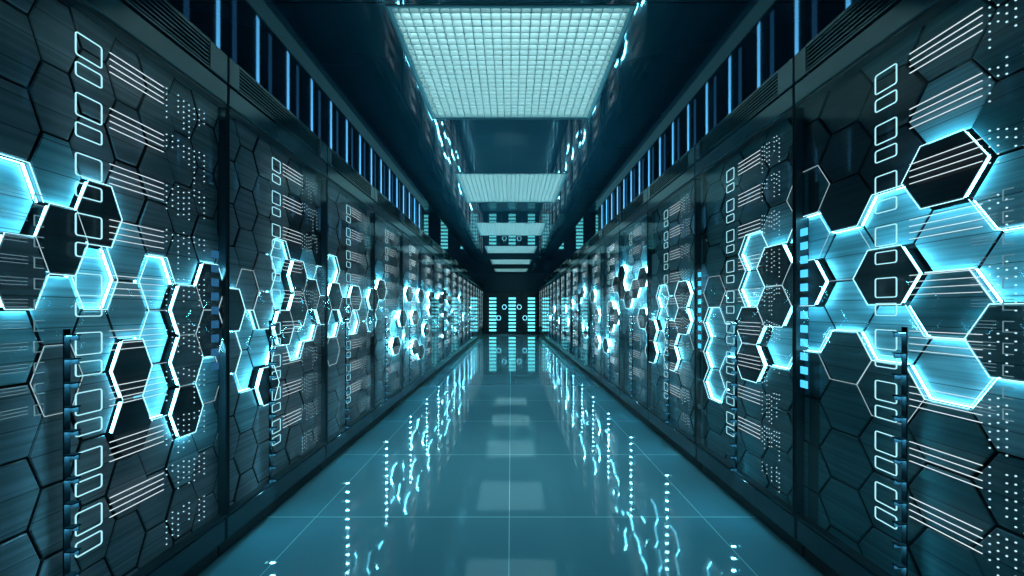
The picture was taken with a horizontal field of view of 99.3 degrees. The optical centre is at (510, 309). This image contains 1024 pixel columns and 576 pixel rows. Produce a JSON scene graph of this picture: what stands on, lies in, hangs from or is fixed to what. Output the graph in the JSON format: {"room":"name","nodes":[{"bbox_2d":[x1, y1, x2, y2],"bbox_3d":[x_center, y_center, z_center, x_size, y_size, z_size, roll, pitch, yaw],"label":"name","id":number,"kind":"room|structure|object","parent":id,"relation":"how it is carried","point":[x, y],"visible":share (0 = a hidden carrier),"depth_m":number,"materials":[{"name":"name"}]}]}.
{"room":"server room","nodes":[
{"label":"server room","id":0,"kind":"room"},
{"bbox_2d":[197,334,824,575],"bbox_3d":[0.000,1.250,10.300,12.400,0.060,23.800,0,0,0],"label":"floor","id":1,"kind":"structure","parent":0,"point":[510,459],"depth_m":2.80,"materials":[{"name":"tile"}]},
{"bbox_2d":[0,0,226,575],"bbox_3d":[-1.654,-0.015,1.565,0.592,2.470,1.142,0,0,0],"label":"rack","id":2,"kind":"object","parent":1,"relation":"on","point":[113,113],"visible":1,"depth_m":1.55,"materials":[{"name":"metal"}]},
{"bbox_2d":[120,0,226,82],"bbox_3d":[-1.440,-1.183,1.565,0.100,0.135,1.142,0,0,0],"label":"vent grille","id":3,"kind":"object","parent":2,"relation":"attached to","point":[161,15],"depth_m":1.85,"materials":[{"name":"grey metal"}]},
{"bbox_2d":[218,57,326,556],"bbox_3d":[-1.654,-0.015,2.715,0.592,2.470,1.142,0,0,0],"label":"rack","id":4,"kind":"object","parent":1,"relation":"on","point":[277,167],"visible":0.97,"depth_m":2.59,"materials":[{"name":"metal"}]},
{"bbox_2d":[225,57,326,161],"bbox_3d":[-1.440,-1.183,2.715,0.100,0.135,1.142,0,0,0],"label":"vent grille","id":5,"kind":"object","parent":4,"relation":"attached to","point":[239,81],"depth_m":2.54,"materials":[{"name":"grey metal"}]},
{"bbox_2d":[314,145,374,470],"bbox_3d":[-1.654,-0.015,3.865,0.592,2.470,1.142,0,0,0],"label":"rack","id":6,"kind":"object","parent":1,"relation":"on","point":[350,197],"visible":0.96,"depth_m":3.80,"materials":[{"name":"metal"}]},
{"bbox_2d":[325,145,374,200],"bbox_3d":[-1.440,-1.183,3.865,0.100,0.135,1.142,0,0,0],"label":"vent grille","id":7,"kind":"object","parent":6,"relation":"attached to","point":[335,162],"depth_m":3.75,"materials":[{"name":"grey metal"}]},
{"bbox_2d":[370,188,402,428],"bbox_3d":[-1.654,-0.015,5.015,0.592,2.470,1.142,0,0,0],"label":"rack","id":8,"kind":"object","parent":1,"relation":"on","point":[388,218],"visible":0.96,"depth_m":5.07,"materials":[{"name":"metal"}]},
{"bbox_2d":[374,188,402,222],"bbox_3d":[-1.440,-1.183,5.015,0.100,0.135,1.142,0,0,0],"label":"vent grille","id":9,"kind":"object","parent":8,"relation":"attached to","point":[381,201],"depth_m":4.94,"materials":[{"name":"grey metal"}]},
{"bbox_2d":[399,214,420,403],"bbox_3d":[-1.654,-0.015,6.165,0.592,2.470,1.142,0,0,0],"label":"rack","id":10,"kind":"object","parent":1,"relation":"on","point":[411,231],"visible":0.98,"depth_m":6.20,"materials":[{"name":"metal"}]},
{"bbox_2d":[402,214,420,237],"bbox_3d":[-1.440,-1.183,6.165,0.100,0.135,1.142,0,0,0],"label":"vent grille","id":11,"kind":"object","parent":10,"relation":"attached to","point":[407,223],"depth_m":6.10,"materials":[{"name":"grey metal"}]},
{"bbox_2d":[418,230,433,387],"bbox_3d":[-1.654,-0.015,7.315,0.592,2.470,1.142,0,0,0],"label":"rack","id":12,"kind":"object","parent":1,"relation":"on","point":[427,244],"visible":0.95,"depth_m":7.36,"materials":[{"name":"metal"}]},
{"bbox_2d":[421,230,433,247],"bbox_3d":[-1.440,-1.183,7.315,0.100,0.135,1.142,0,0,0],"label":"vent grille","id":13,"kind":"object","parent":12,"relation":"attached to","point":[425,238],"depth_m":7.24,"materials":[{"name":"grey metal"}]},
{"bbox_2d":[432,241,443,375],"bbox_3d":[-1.654,-0.015,8.465,0.592,2.470,1.142,0,0,0],"label":"rack","id":14,"kind":"object","parent":1,"relation":"on","point":[438,251],"visible":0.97,"depth_m":8.49,"materials":[{"name":"metal"}]},
{"bbox_2d":[433,241,443,255],"bbox_3d":[-1.440,-1.183,8.465,0.100,0.135,1.142,0,0,0],"label":"vent grille","id":15,"kind":"object","parent":14,"relation":"attached to","point":[437,248],"depth_m":8.40,"materials":[{"name":"grey metal"}]},
{"bbox_2d":[442,250,451,367],"bbox_3d":[-1.654,-0.015,9.615,0.592,2.470,1.142,0,0,0],"label":"rack","id":16,"kind":"object","parent":1,"relation":"on","point":[447,258],"visible":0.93,"depth_m":9.76,"materials":[{"name":"metal"}]},
{"bbox_2d":[443,250,451,261],"bbox_3d":[-1.440,-1.183,9.615,0.100,0.135,1.142,0,0,0],"label":"vent grille","id":17,"kind":"object","parent":16,"relation":"attached to","point":[447,257],"depth_m":9.55,"materials":[{"name":"grey metal"}]},
{"bbox_2d":[450,257,457,360],"bbox_3d":[-1.654,-0.015,10.765,0.592,2.470,1.142,0,0,0],"label":"rack","id":18,"kind":"object","parent":1,"relation":"on","point":[454,262],"visible":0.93,"depth_m":10.98,"materials":[{"name":"metal"}]},
{"bbox_2d":[451,257,457,266],"bbox_3d":[-1.440,-1.183,10.765,0.100,0.135,1.142,0,0,0],"label":"vent grille","id":19,"kind":"object","parent":18,"relation":"attached to","point":[454,262],"depth_m":10.73,"materials":[{"name":"grey metal"}]},
{"bbox_2d":[456,263,462,355],"bbox_3d":[-1.654,-0.015,11.915,0.592,2.470,1.142,0,0,0],"label":"rack","id":20,"kind":"object","parent":1,"relation":"on","point":[460,268],"visible":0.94,"depth_m":12.21,"materials":[{"name":"metal"}]},
{"bbox_2d":[461,267,466,351],"bbox_3d":[-1.654,-0.015,13.065,0.592,2.470,1.142,0,0,0],"label":"rack","id":21,"kind":"object","parent":1,"relation":"on","point":[464,271],"visible":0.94,"depth_m":13.12,"materials":[{"name":"metal"}]},
{"bbox_2d":[465,271,469,347],"bbox_3d":[-1.654,-0.015,14.215,0.592,2.470,1.142,0,0,0],"label":"rack","id":22,"kind":"object","parent":1,"relation":"on","point":[468,273],"visible":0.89,"depth_m":14.26,"materials":[{"name":"metal"}]},
{"bbox_2d":[469,274,472,344],"bbox_3d":[-1.654,-0.015,15.365,0.592,2.470,1.142,0,0,0],"label":"rack","id":23,"kind":"object","parent":1,"relation":"on","point":[471,275],"visible":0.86,"depth_m":15.34,"materials":[{"name":"metal"}]},
{"bbox_2d":[472,276,475,342],"bbox_3d":[-1.654,-0.015,16.515,0.592,2.470,1.142,0,0,0],"label":"rack","id":24,"kind":"object","parent":1,"relation":"on","point":[474,278],"visible":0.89,"depth_m":16.60,"materials":[{"name":"metal"}]},
{"bbox_2d":[474,279,477,340],"bbox_3d":[-1.670,-0.015,17.665,0.560,2.470,1.142,0,0,0],"label":"rack","id":25,"kind":"object","parent":1,"relation":"on","point":[476,336],"visible":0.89,"depth_m":17.64,"materials":[{"name":"metal"}]},
{"bbox_2d":[477,281,479,337],"bbox_3d":[-1.670,-0.015,18.815,0.560,2.470,1.142,0,0,0],"label":"rack","id":26,"kind":"object","parent":1,"relation":"on","point":[478,281],"visible":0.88,"depth_m":18.77,"materials":[{"name":"metal"}]},
{"bbox_2d":[479,283,481,336],"bbox_3d":[-1.670,-0.015,19.965,0.560,2.470,1.142,0,0,0],"label":"rack","id":27,"kind":"object","parent":1,"relation":"on","point":[480,283],"visible":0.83,"depth_m":19.95,"materials":[{"name":"metal"}]},
{"bbox_2d":[481,284,482,334],"bbox_3d":[-1.670,-0.015,21.115,0.560,2.470,1.142,0,0,0],"label":"rack","id":28,"kind":"object","parent":1,"relation":"on","point":[482,284],"visible":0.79,"depth_m":21.26,"materials":[{"name":"metal"}]},
{"bbox_2d":[484,293,500,333],"bbox_3d":[-0.917,0.175,22.032,0.865,2.090,0.275,0,0,0],"label":"tall cabinet","id":29,"kind":"object","parent":1,"relation":"on","point":[492,301],"visible":0.99,"depth_m":21.95,"materials":[{"name":"metal"}]},
{"bbox_2d":[502,293,521,333],"bbox_3d":[0.040,0.175,22.032,1.008,2.090,0.275,0,0,0],"label":"tall cabinet","id":30,"kind":"object","parent":1,"relation":"on","point":[511,302],"visible":1,"depth_m":21.95,"materials":[{"name":"metal"}]},
{"bbox_2d":[522,293,537,333],"bbox_3d":[0.958,0.175,22.032,0.785,2.090,0.275,0,0,0],"label":"tall cabinet","id":31,"kind":"object","parent":1,"relation":"on","point":[529,300],"visible":0.99,"depth_m":21.95,"materials":[{"name":"metal"}]},
{"bbox_2d":[539,284,540,334],"bbox_3d":[1.670,-0.015,21.115,0.560,2.470,1.142,0,0,0],"label":"rack","id":32,"kind":"object","parent":1,"relation":"on","point":[539,284],"visible":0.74,"depth_m":21.26,"materials":[{"name":"metal"}]},
{"bbox_2d":[540,283,542,336],"bbox_3d":[1.670,-0.015,19.965,0.560,2.470,1.142,0,0,0],"label":"rack","id":33,"kind":"object","parent":1,"relation":"on","point":[541,283],"visible":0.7,"depth_m":19.95,"materials":[{"name":"metal"}]},
{"bbox_2d":[542,281,544,337],"bbox_3d":[1.670,-0.015,18.815,0.560,2.470,1.142,0,0,0],"label":"rack","id":34,"kind":"object","parent":1,"relation":"on","point":[543,281],"visible":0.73,"depth_m":18.77,"materials":[{"name":"metal"}]},
{"bbox_2d":[544,279,547,340],"bbox_3d":[1.670,-0.015,17.665,0.560,2.470,1.142,0,0,0],"label":"rack","id":35,"kind":"object","parent":1,"relation":"on","point":[545,336],"visible":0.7,"depth_m":17.64,"materials":[{"name":"metal"}]},
{"bbox_2d":[546,276,549,342],"bbox_3d":[1.654,-0.015,16.515,0.592,2.470,1.142,0,0,0],"label":"rack","id":36,"kind":"object","parent":1,"relation":"on","point":[547,278],"visible":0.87,"depth_m":16.60,"materials":[{"name":"metal"}]},
{"bbox_2d":[549,274,552,344],"bbox_3d":[1.654,-0.015,15.365,0.592,2.470,1.142,0,0,0],"label":"rack","id":37,"kind":"object","parent":1,"relation":"on","point":[550,275],"visible":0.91,"depth_m":15.34,"materials":[{"name":"metal"}]},
{"bbox_2d":[552,271,556,347],"bbox_3d":[1.654,-0.015,14.215,0.592,2.470,1.142,0,0,0],"label":"rack","id":38,"kind":"object","parent":1,"relation":"on","point":[553,273],"visible":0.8,"depth_m":14.26,"materials":[{"name":"metal"}]},
{"bbox_2d":[555,267,560,351],"bbox_3d":[1.654,-0.015,13.065,0.592,2.470,1.142,0,0,0],"label":"rack","id":39,"kind":"object","parent":1,"relation":"on","point":[557,271],"visible":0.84,"depth_m":13.11,"materials":[{"name":"metal"}]},
{"bbox_2d":[559,263,565,355],"bbox_3d":[1.654,-0.015,11.915,0.592,2.470,1.142,0,0,0],"label":"rack","id":40,"kind":"object","parent":1,"relation":"on","point":[561,268],"visible":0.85,"depth_m":12.09,"materials":[{"name":"metal"}]},
{"bbox_2d":[564,257,571,360],"bbox_3d":[1.654,-0.015,10.765,0.592,2.470,1.142,0,0,0],"label":"rack","id":41,"kind":"object","parent":1,"relation":"on","point":[567,262],"visible":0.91,"depth_m":10.90,"materials":[{"name":"metal"}]},
{"bbox_2d":[564,257,570,266],"bbox_3d":[1.440,-1.183,10.765,0.100,0.135,1.142,0,0,0],"label":"vent grille","id":42,"kind":"object","parent":41,"relation":"attached to","point":[567,262],"depth_m":10.73,"materials":[{"name":"grey metal"}]},
{"bbox_2d":[570,250,579,367],"bbox_3d":[1.654,-0.015,9.615,0.592,2.470,1.142,0,0,0],"label":"rack","id":43,"kind":"object","parent":1,"relation":"on","point":[574,258],"visible":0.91,"depth_m":9.72,"materials":[{"name":"metal"}]},
{"bbox_2d":[570,250,578,261],"bbox_3d":[1.440,-1.183,9.615,0.100,0.135,1.142,0,0,0],"label":"vent grille","id":44,"kind":"object","parent":43,"relation":"attached to","point":[574,257],"depth_m":9.55,"materials":[{"name":"grey metal"}]},
{"bbox_2d":[578,241,589,375],"bbox_3d":[1.654,-0.015,8.465,0.592,2.470,1.142,0,0,0],"label":"rack","id":45,"kind":"object","parent":1,"relation":"on","point":[583,251],"visible":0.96,"depth_m":8.53,"materials":[{"name":"metal"}]},
{"bbox_2d":[578,241,588,255],"bbox_3d":[1.440,-1.183,8.465,0.100,0.135,1.142,0,0,0],"label":"vent grille","id":46,"kind":"object","parent":45,"relation":"attached to","point":[584,248],"depth_m":8.40,"materials":[{"name":"grey metal"}]},
{"bbox_2d":[588,230,603,387],"bbox_3d":[1.654,-0.015,7.315,0.592,2.470,1.142,0,0,0],"label":"rack","id":47,"kind":"object","parent":1,"relation":"on","point":[594,244],"visible":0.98,"depth_m":7.34,"materials":[{"name":"metal"}]},
{"bbox_2d":[588,230,600,247],"bbox_3d":[1.440,-1.183,7.315,0.100,0.135,1.142,0,0,0],"label":"vent grille","id":48,"kind":"object","parent":47,"relation":"attached to","point":[596,238],"depth_m":7.24,"materials":[{"name":"grey metal"}]},
{"bbox_2d":[601,214,622,403],"bbox_3d":[1.654,-0.015,6.165,0.592,2.470,1.142,0,0,0],"label":"rack","id":49,"kind":"object","parent":1,"relation":"on","point":[610,231],"visible":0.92,"depth_m":6.17,"materials":[{"name":"metal"}]},
{"bbox_2d":[601,214,619,237],"bbox_3d":[1.440,-1.183,6.165,0.100,0.135,1.142,0,0,0],"label":"vent grille","id":50,"kind":"object","parent":49,"relation":"attached to","point":[614,223],"depth_m":6.10,"materials":[{"name":"grey metal"}]},
{"bbox_2d":[619,188,656,428],"bbox_3d":[1.654,-0.015,5.015,0.592,2.470,1.142,0,0,0],"label":"rack","id":51,"kind":"object","parent":1,"relation":"on","point":[633,218],"visible":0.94,"depth_m":5.02,"materials":[{"name":"metal"}]},
{"bbox_2d":[619,188,647,222],"bbox_3d":[1.440,-1.183,5.015,0.100,0.135,1.142,0,0,0],"label":"vent grille","id":52,"kind":"object","parent":51,"relation":"attached to","point":[640,201],"depth_m":4.94,"materials":[{"name":"grey metal"}]},
{"bbox_2d":[647,145,701,470],"bbox_3d":[1.654,-0.015,3.865,0.592,2.470,1.142,0,0,0],"label":"rack","id":53,"kind":"object","parent":1,"relation":"on","point":[671,197],"visible":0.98,"depth_m":3.83,"materials":[{"name":"metal"}]},
{"bbox_2d":[647,145,696,200],"bbox_3d":[1.440,-1.183,3.865,0.100,0.135,1.142,0,0,0],"label":"vent grille","id":54,"kind":"object","parent":53,"relation":"attached to","point":[686,162],"depth_m":3.75,"materials":[{"name":"grey metal"}]},
{"bbox_2d":[695,57,814,556],"bbox_3d":[1.654,-0.015,2.715,0.592,2.470,1.142,0,0,0],"label":"rack","id":55,"kind":"object","parent":1,"relation":"on","point":[745,165],"visible":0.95,"depth_m":2.59,"materials":[{"name":"metal"}]},
{"bbox_2d":[695,57,796,161],"bbox_3d":[1.440,-1.183,2.715,0.100,0.135,1.142,0,0,0],"label":"vent grille","id":56,"kind":"object","parent":55,"relation":"attached to","point":[782,81],"depth_m":2.54,"materials":[{"name":"grey metal"}]},
{"bbox_2d":[795,0,1023,575],"bbox_3d":[1.654,-0.015,1.565,0.592,2.470,1.142,0,0,0],"label":"rack","id":57,"kind":"object","parent":1,"relation":"on","point":[909,114],"visible":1,"depth_m":1.54,"materials":[{"name":"metal"}]},
{"bbox_2d":[795,0,901,82],"bbox_3d":[1.440,-1.183,1.565,0.100,0.135,1.142,0,0,0],"label":"vent grille","id":58,"kind":"object","parent":57,"relation":"attached to","point":[860,15],"depth_m":1.85,"materials":[{"name":"grey metal"}]},
{"bbox_2d":[167,0,854,272],"bbox_3d":[0.000,-1.950,10.300,12.400,0.140,23.800,0,0,0],"label":"ceiling","id":59,"kind":"structure","parent":0,"point":[342,68],"depth_m":3.90,"materials":[{"name":"black metal"}]},
{"bbox_2d":[385,5,636,118],"bbox_3d":[0.000,-1.940,3.480,1.558,0.129,1.598,0,0,0],"label":"ceiling light","id":60,"kind":"object","parent":59,"relation":"attached to","point":[465,61],"visible":0.99,"depth_m":3.21,"materials":[{"name":"teal plastic"}]},
{"bbox_2d":[454,173,567,202],"bbox_3d":[0.000,-1.940,6.790,1.558,0.129,1.618,0,0,0],"label":"ceiling light","id":61,"kind":"object","parent":59,"relation":"attached to","point":[475,187],"visible":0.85,"depth_m":6.67,"materials":[{"name":"teal plastic"}]},
{"bbox_2d":[475,223,546,235],"bbox_3d":[0.000,-1.940,10.170,1.558,0.129,1.618,0,0,0],"label":"ceiling light","id":62,"kind":"object","parent":59,"relation":"attached to","point":[484,229],"visible":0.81,"depth_m":10.17,"materials":[{"name":"teal plastic"}]},
{"bbox_2d":[485,246,536,252],"bbox_3d":[0.000,-1.940,13.575,1.558,0.129,1.648,0,0,0],"label":"ceiling light","id":63,"kind":"object","parent":59,"relation":"attached to","point":[490,249],"visible":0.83,"depth_m":13.57,"materials":[{"name":"teal plastic"}]},
{"bbox_2d":[490,260,531,263],"bbox_3d":[0.000,-1.940,17.050,1.558,0.129,1.698,0,0,0],"label":"ceiling light","id":64,"kind":"object","parent":59,"relation":"attached to","point":[492,261],"visible":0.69,"depth_m":16.91,"materials":[{"name":"teal plastic"}]},
{"bbox_2d":[494,269,527,271],"bbox_3d":[0.000,-1.940,20.575,1.558,0.129,1.648,0,0,0],"label":"ceiling light","id":65,"kind":"object","parent":59,"relation":"attached to","point":[496,270],"visible":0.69,"depth_m":20.78,"materials":[{"name":"teal plastic"}]},
{"bbox_2d":[470,273,551,333],"bbox_3d":[0.000,-0.330,22.260,12.400,3.100,0.160,0,0,0],"label":"wall","id":66,"kind":"structure","parent":0,"point":[501,283],"depth_m":22.20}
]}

